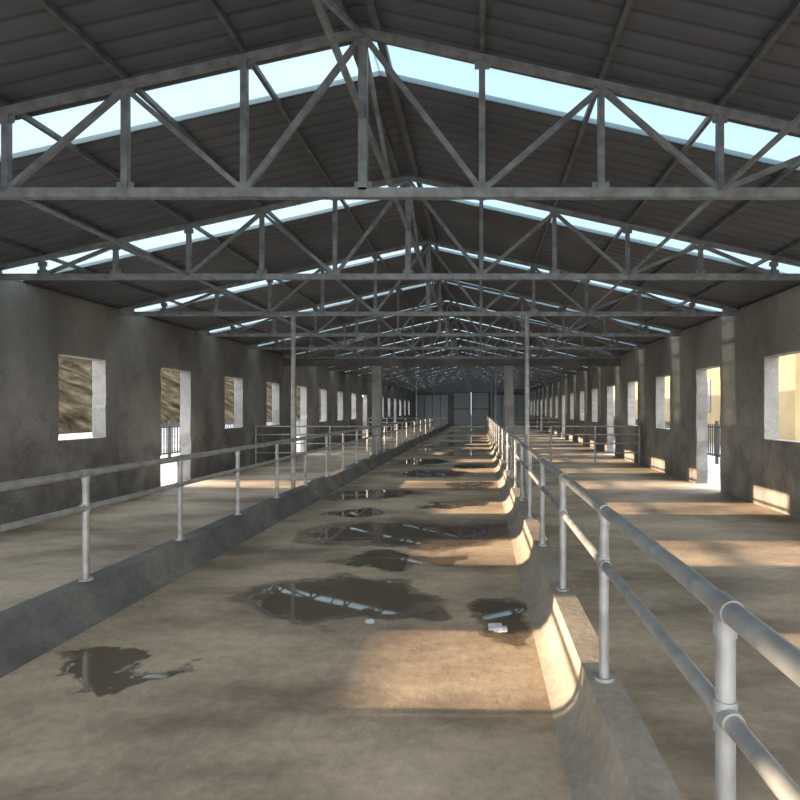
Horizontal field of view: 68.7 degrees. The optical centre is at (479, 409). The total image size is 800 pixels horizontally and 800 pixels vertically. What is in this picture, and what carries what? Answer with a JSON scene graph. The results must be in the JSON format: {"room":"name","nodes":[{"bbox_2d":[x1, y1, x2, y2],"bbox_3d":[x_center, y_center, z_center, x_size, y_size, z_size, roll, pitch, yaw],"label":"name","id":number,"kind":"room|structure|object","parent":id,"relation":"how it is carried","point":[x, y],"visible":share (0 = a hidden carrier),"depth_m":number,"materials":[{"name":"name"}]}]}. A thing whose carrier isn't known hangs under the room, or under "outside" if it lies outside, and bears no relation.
{"room":"farm building","nodes":[
{"label":"farm building","id":0,"kind":"room"},
{"bbox_2d":[0,280,412,524],"bbox_3d":[-6.720,-0.055,27.000,0.240,3.550,60.480,0,0,0],"label":"wall","id":1,"kind":"structure","parent":0,"point":[128,354],"depth_m":10.97,"materials":[{"name":"grey concrete"}]},
{"bbox_2d":[0,426,799,799],"bbox_3d":[-0.950,1.660,27.000,11.780,0.120,60.480,0,0,0],"label":"floor","id":2,"kind":"structure","parent":0,"point":[258,672],"depth_m":3.98,"materials":[{"name":"concrete"}]},
{"bbox_2d":[0,424,449,677],"bbox_3d":[-3.040,1.472,26.550,0.360,0.254,58.500,0,0,0],"label":"concrete curb","id":3,"kind":"object","parent":2,"relation":"on","point":[31,628],"visible":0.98,"depth_m":5.07,"materials":[{"name":"grey concrete"}]},
{"bbox_2d":[0,415,445,581],"bbox_3d":[-3.110,0.905,24.800,0.098,0.877,54.400,0,0,0],"label":"guard railing","id":4,"kind":"object","parent":3,"relation":"on","point":[86,506],"visible":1,"depth_m":5.94,"materials":[{"name":"grey metal"}]},
{"bbox_2d":[288,315,297,488],"bbox_3d":[-3.420,-0.060,10.580,0.180,3.320,0.180,0,0,0],"label":"column","id":5,"kind":"structure","parent":2,"relation":"on","point":[293,317],"depth_m":10.54,"materials":[{"name":"grey metal"}]},
{"bbox_2d":[255,426,367,464],"bbox_3d":[-4.930,1.030,16.900,3.316,1.141,0.056,0,0,0],"label":"railing","id":6,"kind":"object","parent":2,"relation":"on","point":[256,434],"visible":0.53,"depth_m":16.88,"materials":[{"name":"grey metal"}]},
{"bbox_2d":[365,619,374,623],"bbox_3d":[-0.830,1.592,4.350,0.076,0.004,0.100,0,0,0],"label":"crumpled paper","id":7,"kind":"object","parent":2,"relation":"on","point":[368,621],"visible":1,"depth_m":4.35,"materials":[{"name":"white paper"}]},
{"bbox_2d":[371,366,382,455],"bbox_3d":[-3.450,0.060,19.400,0.380,3.080,0.380,0,0,0],"label":"concrete column","id":8,"kind":"structure","parent":2,"relation":"on","point":[376,370],"depth_m":19.25,"materials":[{"name":"grey concrete"}]},
{"bbox_2d":[282,359,620,366],"bbox_3d":[-0.950,-1.590,19.400,11.298,0.240,0.260,0,0,0],"label":"cross beam","id":9,"kind":"structure","parent":8,"relation":"on","point":[285,362],"depth_m":19.30,"materials":[{"name":"metal"}]},
{"bbox_2d":[368,418,423,436],"bbox_3d":[-4.930,1.030,34.000,3.316,1.141,0.056,0,0,0],"label":"railing","id":10,"kind":"object","parent":2,"relation":"on","point":[368,418],"visible":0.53,"depth_m":33.98,"materials":[{"name":"grey metal"}]},
{"bbox_2d":[416,378,416,436],"bbox_3d":[-3.420,-0.060,31.160,0.180,3.320,0.180,0,0,0],"label":"column","id":11,"kind":"structure","parent":2,"relation":"on","point":[416,378],"depth_m":31.11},
{"bbox_2d":[417,394,448,425],"bbox_3d":[-4.700,-0.010,56.950,3.260,3.180,0.080,0,0,0],"label":"partition panel","id":12,"kind":"object","parent":2,"relation":"on","point":[424,401],"visible":0.65,"depth_m":56.92,"materials":[{"name":"grey metal"}]},
{"bbox_2d":[433,387,434,428],"bbox_3d":[-3.420,-0.060,42.920,0.180,3.320,0.180,0,0,0],"label":"column","id":13,"kind":"structure","parent":2,"relation":"on","point":[433,387],"depth_m":42.92,"materials":[{"name":"grey metal"}]},
{"bbox_2d":[491,387,491,418],"bbox_3d":[0.860,-0.060,42.920,0.180,3.320,0.180,0,0,0],"label":"column","id":14,"kind":"structure","parent":2,"relation":"on","point":[491,387],"depth_m":42.88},
{"bbox_2d":[495,378,496,421],"bbox_3d":[0.860,-0.060,31.160,0.180,3.320,0.180,0,0,0],"label":"column","id":15,"kind":"structure","parent":2,"relation":"on","point":[495,378],"depth_m":31.13,"materials":[{"name":"grey metal"}]},
{"bbox_2d":[488,623,506,632],"bbox_3d":[0.129,1.590,4.220,0.141,0.008,0.185,0,0,0],"label":"crumpled paper","id":16,"kind":"object","parent":2,"relation":"on","point":[496,627],"visible":1,"depth_m":4.22,"materials":[{"name":"white paper"}]},
{"bbox_2d":[503,366,513,457],"bbox_3d":[0.960,0.060,19.400,0.380,3.080,0.380,0,0,0],"label":"concrete column","id":17,"kind":"structure","parent":2,"relation":"on","point":[508,370],"depth_m":19.25,"materials":[{"name":"grey concrete"}]},
{"bbox_2d":[493,394,524,425],"bbox_3d":[2.850,-0.010,56.950,3.160,3.180,0.080,0,0,0],"label":"partition panel","id":18,"kind":"object","parent":2,"relation":"on","point":[518,399],"visible":0.52,"depth_m":56.92,"materials":[{"name":"grey metal"}]},
{"bbox_2d":[493,418,559,436],"bbox_3d":[2.720,1.030,34.000,3.936,1.141,0.056,0,0,0],"label":"railing","id":19,"kind":"object","parent":2,"relation":"on","point":[515,422],"visible":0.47,"depth_m":33.98,"materials":[{"name":"grey metal"}]},
{"bbox_2d":[523,315,530,497],"bbox_3d":[0.860,-0.060,10.580,0.180,3.320,0.180,0,0,0],"label":"column","id":20,"kind":"structure","parent":2,"relation":"on","point":[525,316],"depth_m":10.54,"materials":[{"name":"grey metal"}]},
{"bbox_2d":[506,426,639,464],"bbox_3d":[2.720,1.030,16.900,3.936,1.141,0.056,0,0,0],"label":"railing","id":21,"kind":"object","parent":2,"relation":"on","point":[550,434],"visible":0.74,"depth_m":16.88,"materials":[{"name":"grey metal"}]},
{"bbox_2d":[484,424,682,799],"bbox_3d":[0.550,1.472,26.550,0.340,0.254,58.500,0,0,0],"label":"concrete curb","id":22,"kind":"object","parent":2,"relation":"on","point":[609,752],"visible":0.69,"depth_m":2.96,"materials":[{"name":"grey concrete"}]},
{"bbox_2d":[487,416,799,799],"bbox_3d":[0.620,0.905,24.800,0.098,0.877,54.400,0,0,0],"label":"guard railing","id":23,"kind":"object","parent":22,"relation":"on","point":[731,618],"visible":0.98,"depth_m":1.60,"materials":[{"name":"grey metal"}]},
{"bbox_2d":[0,0,799,388],"bbox_3d":[-0.950,-2.478,27.050,12.700,1.485,61.100,0,0,0],"label":"roof trusses","id":24,"kind":"structure","parent":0,"point":[689,49],"depth_m":6.12,"materials":[{"name":"grey metal"}]},
{"bbox_2d":[0,41,799,388],"bbox_3d":[-0.950,-2.478,27.270,12.700,1.485,56.380,0,0,0],"label":"skylight","id":25,"kind":"structure","parent":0,"point":[301,74],"depth_m":5.32,"materials":[{"name":"glass"}]},
{"bbox_2d":[0,0,799,388],"bbox_3d":[-0.950,-2.401,26.750,5.830,1.272,55.860,0,0,0],"label":"purlin","id":26,"kind":"object","parent":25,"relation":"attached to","point":[319,8],"visible":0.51,"depth_m":5.33,"materials":[{"name":"metal"}]},
{"bbox_2d":[0,0,799,388],"bbox_3d":[-0.950,-2.482,27.000,11.480,1.318,59.960,0,0,0],"label":"purlins","id":27,"kind":"structure","parent":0,"point":[49,6],"depth_m":6.05,"materials":[{"name":"grey metal"}]},
{"bbox_2d":[0,27,799,199],"bbox_3d":[-0.950,-2.404,4.700,11.612,1.387,0.090,0,0,0],"label":"roof truss","id":28,"kind":"object","parent":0,"point":[122,90],"depth_m":4.67,"materials":[{"name":"grey metal"}]},
{"bbox_2d":[0,175,799,279],"bbox_3d":[-0.950,-2.404,7.640,11.612,1.387,0.090,0,0,0],"label":"roof truss","id":29,"kind":"object","parent":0,"point":[261,213],"depth_m":7.61,"materials":[{"name":"grey metal"}]},
{"bbox_2d":[118,240,737,315],"bbox_3d":[-0.950,-2.404,10.580,11.612,1.387,0.090,0,0,0],"label":"roof truss","id":30,"kind":"object","parent":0,"point":[126,311],"depth_m":10.55,"materials":[{"name":"grey metal"}]},
{"bbox_2d":[197,280,681,336],"bbox_3d":[-0.950,-2.404,13.520,11.612,1.387,0.090,0,0,0],"label":"roof truss","id":31,"kind":"object","parent":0,"point":[205,332],"depth_m":13.49,"materials":[{"name":"grey metal"}]},
{"bbox_2d":[247,301,645,349],"bbox_3d":[-0.950,-2.404,16.460,11.612,1.387,0.090,0,0,0],"label":"roof truss","id":32,"kind":"object","parent":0,"point":[254,346],"depth_m":16.43,"materials":[{"name":"grey metal"}]},
{"bbox_2d":[283,318,619,358],"bbox_3d":[-0.950,-2.404,19.400,11.612,1.387,0.090,0,0,0],"label":"roof truss","id":33,"kind":"object","parent":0,"point":[286,356],"depth_m":19.37,"materials":[{"name":"grey metal"}]},
{"bbox_2d":[339,330,571,355],"bbox_3d":[-0.950,-2.404,22.340,11.612,1.387,0.090,0,0,0],"label":"roof truss","id":34,"kind":"object","parent":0,"point":[505,342],"depth_m":22.31,"materials":[{"name":"grey metal"}]},
{"bbox_2d":[329,339,587,370],"bbox_3d":[-0.950,-2.404,25.280,11.612,1.387,0.090,0,0,0],"label":"roof truss","id":35,"kind":"object","parent":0,"point":[436,345],"depth_m":25.25,"materials":[{"name":"grey metal"}]},
{"bbox_2d":[345,350,575,374],"bbox_3d":[-0.950,-2.404,28.220,11.612,1.387,0.090,0,0,0],"label":"roof truss","id":36,"kind":"object","parent":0,"point":[348,372],"depth_m":28.19,"materials":[{"name":"grey metal"}]},
{"bbox_2d":[357,353,566,377],"bbox_3d":[-0.950,-2.404,31.160,11.612,1.387,0.090,0,0,0],"label":"roof truss","id":37,"kind":"object","parent":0,"point":[359,376],"depth_m":31.12,"materials":[{"name":"grey metal"}]},
{"bbox_2d":[368,367,559,380],"bbox_3d":[-0.950,-2.404,34.100,11.612,1.387,0.090,0,0,0],"label":"roof truss","id":38,"kind":"object","parent":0,"point":[370,379],"depth_m":34.07,"materials":[{"name":"grey metal"}]},
{"bbox_2d":[384,367,547,384],"bbox_3d":[-0.950,-2.404,39.980,11.612,1.387,0.090,0,0,0],"label":"roof truss","id":39,"kind":"object","parent":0,"point":[459,367],"depth_m":39.94,"materials":[{"name":"grey metal"}]},
{"bbox_2d":[391,368,542,386],"bbox_3d":[-0.950,-2.404,42.920,11.612,1.387,0.090,0,0,0],"label":"roof truss","id":40,"kind":"object","parent":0,"point":[467,368],"depth_m":42.88,"materials":[{"name":"grey metal"}]},
{"bbox_2d":[382,367,552,382],"bbox_3d":[-0.950,-2.404,37.040,11.612,1.387,0.090,0,0,0],"label":"roof truss","id":41,"kind":"object","parent":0,"point":[439,367],"depth_m":37.00,"materials":[{"name":"grey metal"}]},
{"bbox_2d":[397,371,538,387],"bbox_3d":[-0.950,-2.404,45.860,11.612,1.387,0.090,0,0,0],"label":"roof truss","id":42,"kind":"object","parent":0,"point":[468,371],"depth_m":45.83,"materials":[{"name":"grey metal"}]},
{"bbox_2d":[413,379,524,425],"bbox_3d":[-0.950,-0.775,57.120,11.300,4.751,0.240,0,0,0],"label":"wall","id":43,"kind":"structure","parent":0,"point":[414,393],"depth_m":57.01,"materials":[{"name":"grey concrete"}]},
{"bbox_2d":[453,392,489,425],"bbox_3d":[-0.875,-0.115,56.955,3.650,3.410,0.081,0,0,0],"label":"door","id":44,"kind":"structure","parent":43,"relation":"in","point":[469,408],"depth_m":56.95,"materials":[{"name":"grey metal"}]},
{"bbox_2d":[402,375,535,389],"bbox_3d":[-0.950,-2.404,48.800,11.612,1.387,0.090,0,0,0],"label":"roof truss","id":45,"kind":"object","parent":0,"point":[459,375],"depth_m":48.76,"materials":[{"name":"grey metal"}]},
{"bbox_2d":[406,375,532,390],"bbox_3d":[-0.950,-2.404,51.740,11.612,1.387,0.090,0,0,0],"label":"roof truss","id":46,"kind":"object","parent":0,"point":[469,375],"depth_m":51.70,"materials":[{"name":"grey metal"}]},
{"bbox_2d":[410,378,529,391],"bbox_3d":[-0.950,-2.404,54.680,11.612,1.387,0.090,0,0,0],"label":"roof truss","id":47,"kind":"object","parent":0,"point":[470,378],"depth_m":54.65,"materials":[{"name":"grey metal"}]},
{"bbox_2d":[529,286,799,518],"bbox_3d":[4.820,-0.055,27.000,0.240,3.550,60.480,0,0,0],"label":"wall","id":48,"kind":"structure","parent":0,"point":[759,467],"depth_m":12.54,"materials":[{"name":"grey concrete"}]},
{"label":"outside","id":49,"kind":"structure","parent":0,"visible":0},
{"bbox_2d":[58,418,720,487],"bbox_3d":[0.000,1.915,70.000,240.000,0.370,260.000,0,0,0],"label":"ground","id":50,"kind":"structure","parent":49,"point":[168,470],"depth_m":18.34,"materials":[{"name":"white"}]},
{"bbox_2d":[160,415,351,456],"bbox_3d":[-10.500,1.040,38.730,0.080,1.380,42.540,0,0,0],"label":"perimeter fence","id":51,"kind":"object","parent":50,"relation":"on","point":[169,426],"visible":0.05,"depth_m":19.70,"materials":[{"name":"metal"}]},
{"bbox_2d":[613,416,719,463],"bbox_3d":[7.600,1.040,38.230,0.080,1.380,43.540,0,0,0],"label":"perimeter fence","id":52,"kind":"object","parent":50,"relation":"on","point":[716,426],"visible":0.02,"depth_m":18.67,"materials":[{"name":"metal"}]},
{"bbox_2d":[613,353,799,443],"bbox_3d":[15.000,-1.060,58.500,6.600,5.580,73.600,0,0,0],"label":"neighbouring building","id":53,"kind":"structure","parent":50,"relation":"on","point":[789,365],"depth_m":22.84,"materials":[{"name":"beige paint"}]},
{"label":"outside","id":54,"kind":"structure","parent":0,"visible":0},
{"bbox_2d":[58,356,351,433],"bbox_3d":[-60.000,-4.621,89.000,60.000,12.842,198.000,0,0,0],"label":"hillside","id":55,"kind":"structure","parent":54,"point":[74,374],"depth_m":56.08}
]}

